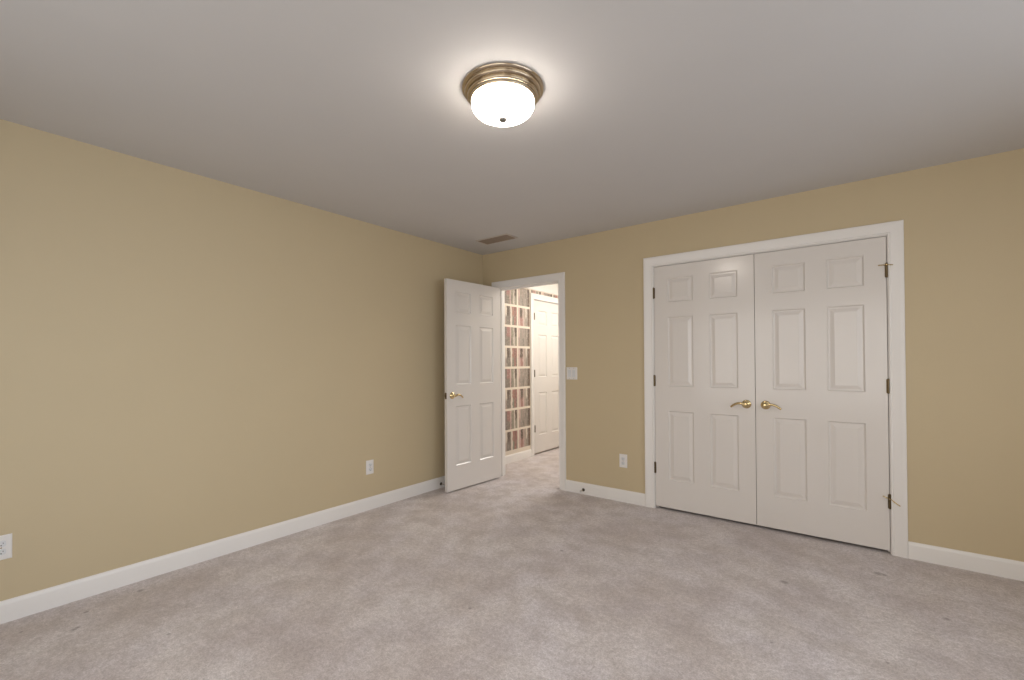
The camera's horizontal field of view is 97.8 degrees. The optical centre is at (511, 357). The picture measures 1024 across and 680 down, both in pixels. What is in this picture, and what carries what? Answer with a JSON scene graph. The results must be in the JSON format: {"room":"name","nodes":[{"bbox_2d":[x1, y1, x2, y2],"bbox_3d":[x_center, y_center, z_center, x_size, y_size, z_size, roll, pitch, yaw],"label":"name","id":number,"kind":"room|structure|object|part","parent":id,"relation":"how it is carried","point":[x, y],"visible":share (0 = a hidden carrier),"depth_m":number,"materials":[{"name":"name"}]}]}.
{"room":"empty bedroom","nodes":[
{"label":"empty bedroom","id":0,"kind":"room"},
{"bbox_2d":[0,119,482,600],"bbox_3d":[-1.733,0.070,3.225,0.115,2.440,4.730,-1,-1,37],"label":"wall","id":1,"kind":"structure","parent":0,"point":[188,360],"depth_m":2.75,"materials":[{"name":"paint"}]},
{"bbox_2d":[0,533,11,559],"bbox_3d":[-2.465,0.920,2.153,0.009,0.118,0.073,-1,-1,37],"label":"wall outlet","id":2,"kind":"object","parent":1,"relation":"attached to","point":[5,540],"visible":1,"depth_m":2.17,"materials":[{"name":"white plastic"}]},
{"bbox_2d":[0,540,5,546],"bbox_3d":[-2.463,0.901,2.152,0.004,0.029,0.033,-1,-1,37],"label":"receptacle","id":3,"kind":"object","parent":2,"relation":"attached to","point":[2,542],"depth_m":2.16,"materials":[{"name":"plastic"}]},
{"bbox_2d":[0,549,5,554],"bbox_3d":[-2.463,0.940,2.152,0.004,0.029,0.033,-1,-1,37],"label":"receptacle","id":4,"kind":"object","parent":2,"relation":"attached to","point":[2,551],"depth_m":2.16,"materials":[{"name":"plastic"}]},
{"bbox_2d":[0,476,444,623],"bbox_3d":[-1.676,1.236,3.174,0.014,0.105,4.500,-1,-1,37],"label":"baseboard","id":5,"kind":"structure","parent":1,"relation":"attached to","point":[11,609],"depth_m":2.73,"materials":[{"name":"white paint"}]},
{"bbox_2d":[366,459,373,474],"bbox_3d":[-1.207,0.935,3.796,0.009,0.118,0.073,-1,-1,37],"label":"wall outlet","id":6,"kind":"object","parent":1,"relation":"attached to","point":[370,463],"visible":1,"depth_m":3.79,"materials":[{"name":"white plastic"}]},
{"bbox_2d":[0,0,1023,254],"bbox_3d":[0.185,-1.236,1.710,5.200,0.120,4.815,-1,-1,37],"label":"ceiling","id":7,"kind":"structure","parent":0,"point":[647,111],"depth_m":2.01,"materials":[{"name":"paint"}]},
{"bbox_2d":[475,233,517,244],"bbox_3d":[-0.151,-1.143,4.337,0.394,0.008,0.182,-1,-1,37],"label":"ceiling vent","id":8,"kind":"object","parent":7,"relation":"in","point":[504,237],"visible":1,"depth_m":4.32,"materials":[{"name":"metal"}]},
{"bbox_2d":[462,62,543,126],"bbox_3d":[-0.040,-1.100,1.952,0.358,0.144,0.358,-1,-1,37],"label":"ceiling light","id":9,"kind":"object","parent":7,"relation":"attached to","point":[500,94],"visible":1,"depth_m":1.85,"materials":[{"name":"white glass"}]},
{"bbox_3d":[-0.040,-1.083,1.951,0.274,0.082,0.274,-1,-1,37],"label":"lamp shade","id":10,"kind":"part","parent":9,"relation":"part of","materials":[{"name":"white glass"}]},
{"bbox_2d":[0,447,1023,679],"bbox_3d":[1.118,1.323,3.049,5.400,0.100,8.100,-1,-1,37],"label":"floor","id":11,"kind":"structure","parent":0,"point":[515,575],"depth_m":2.25,"materials":[{"name":"beige carpet"}]},
{"bbox_2d":[505,288,557,455],"bbox_3d":[0.531,0.090,6.349,0.100,2.440,2.985,-1,-1,37],"label":"wall","id":12,"kind":"structure","parent":0,"point":[517,301],"depth_m":5.67,"materials":[{"name":"paper"}]},
{"bbox_2d":[505,449,531,463],"bbox_3d":[-0.030,1.255,5.503,0.014,0.098,0.931,-1,-1,37],"label":"baseboard","id":13,"kind":"structure","parent":12,"relation":"attached to","point":[518,456],"depth_m":5.64,"materials":[{"name":"white paint"}]},
{"bbox_2d":[527,284,557,294],"bbox_3d":[0.577,-1.013,6.321,0.030,0.235,2.985,-1,-1,37],"label":"ceiling","id":14,"kind":"structure","parent":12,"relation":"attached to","point":[552,289],"depth_m":6.24,"materials":[{"name":"white paint"}]},
{"bbox_2d":[530,293,557,455],"bbox_3d":[0.512,0.231,6.266,0.068,2.157,0.926,-1,-1,37],"label":"door frame","id":15,"kind":"structure","parent":12,"relation":"attached to","point":[533,296],"depth_m":5.91,"materials":[{"name":"white paint"}]},
{"bbox_2d":[534,300,558,452],"bbox_3d":[0.528,0.262,6.248,0.091,2.050,0.769,-1,-1,37],"label":"door","id":16,"kind":"structure","parent":12,"relation":"in","point":[546,330],"depth_m":6.20,"materials":[{"name":"white paint"}]},
{"bbox_2d":[483,148,1023,561],"bbox_3d":[1.667,0.055,3.528,4.915,2.440,0.115,-1,-1,37],"label":"wall","id":17,"kind":"structure","parent":0,"point":[964,219],"depth_m":2.77,"materials":[{"name":"paint"}]},
{"bbox_2d":[444,278,500,491],"bbox_3d":[-0.382,0.267,4.532,0.145,2.030,0.780,-1,-1,41],"label":"door","id":18,"kind":"structure","parent":17,"relation":"in","point":[471,310],"depth_m":4.48,"materials":[{"name":"white paint"}]},
{"bbox_2d":[492,272,565,490],"bbox_3d":[0.191,0.236,4.657,0.919,2.116,0.152,-1,-1,37],"label":"door frame","id":19,"kind":"structure","parent":17,"relation":"attached to","point":[556,278],"depth_m":4.37,"materials":[{"name":"white paint"}]},
{"bbox_3d":[0.231,0.237,4.710,0.919,2.116,0.018,-1,-1,37],"label":"hall casing","id":20,"kind":"part","parent":19,"relation":"part of","materials":[{"name":"white paint"}]},
{"bbox_2d":[566,367,576,379],"bbox_3d":[0.573,0.156,4.286,0.116,0.118,0.009,-1,-1,37],"label":"light switch","id":21,"kind":"object","parent":17,"relation":"attached to","point":[571,371],"visible":1,"depth_m":4.28,"materials":[{"name":"white plastic"}]},
{"bbox_2d":[566,480,644,505],"bbox_3d":[0.834,1.233,4.076,0.788,0.105,0.014,-1,-1,37],"label":"baseboard","id":22,"kind":"structure","parent":17,"relation":"attached to","point":[631,497],"depth_m":4.04,"materials":[{"name":"white paint"}]},
{"bbox_2d":[619,454,626,467],"bbox_3d":[0.987,0.921,3.965,0.073,0.118,0.009,-1,-1,37],"label":"wall outlet","id":23,"kind":"object","parent":17,"relation":"attached to","point":[622,457],"visible":1,"depth_m":3.96,"materials":[{"name":"white plastic"}]},
{"bbox_2d":[653,254,756,524],"bbox_3d":[1.506,0.242,3.565,0.770,2.024,0.091,-1,-1,37],"label":"door","id":24,"kind":"structure","parent":17,"relation":"in","point":[704,378],"depth_m":3.54,"materials":[{"name":"white paint"}]},
{"bbox_3d":[1.713,0.360,3.375,0.116,0.046,0.041,-1,-1,37],"label":"lever","id":25,"kind":"part","parent":24,"relation":"part of","materials":[{"name":"gold metal"}]},
{"bbox_2d":[643,220,907,558],"bbox_3d":[1.848,0.206,3.376,1.692,2.133,0.134,-1,-1,37],"label":"door frame","id":26,"kind":"structure","parent":17,"relation":"attached to","point":[893,231],"depth_m":2.88,"materials":[{"name":"white paint"}]},
{"bbox_2d":[754,236,899,550],"bbox_3d":[2.136,0.234,3.082,0.812,2.024,0.091,-1,-1,37],"label":"door","id":27,"kind":"structure","parent":17,"relation":"in","point":[822,383],"depth_m":3.08,"materials":[{"name":"white paint"}]},
{"bbox_3d":[1.890,0.358,3.239,0.116,0.046,0.041,-1,-1,37],"label":"lever","id":28,"kind":"part","parent":27,"relation":"part of","materials":[{"name":"gold metal"}]},
{"bbox_2d":[908,541,1023,580],"bbox_3d":[2.992,1.205,2.424,1.261,0.105,0.014,-1,-1,37],"label":"baseboard","id":29,"kind":"structure","parent":17,"relation":"attached to","point":[991,565],"depth_m":2.64,"materials":[{"name":"white paint"}]}
]}

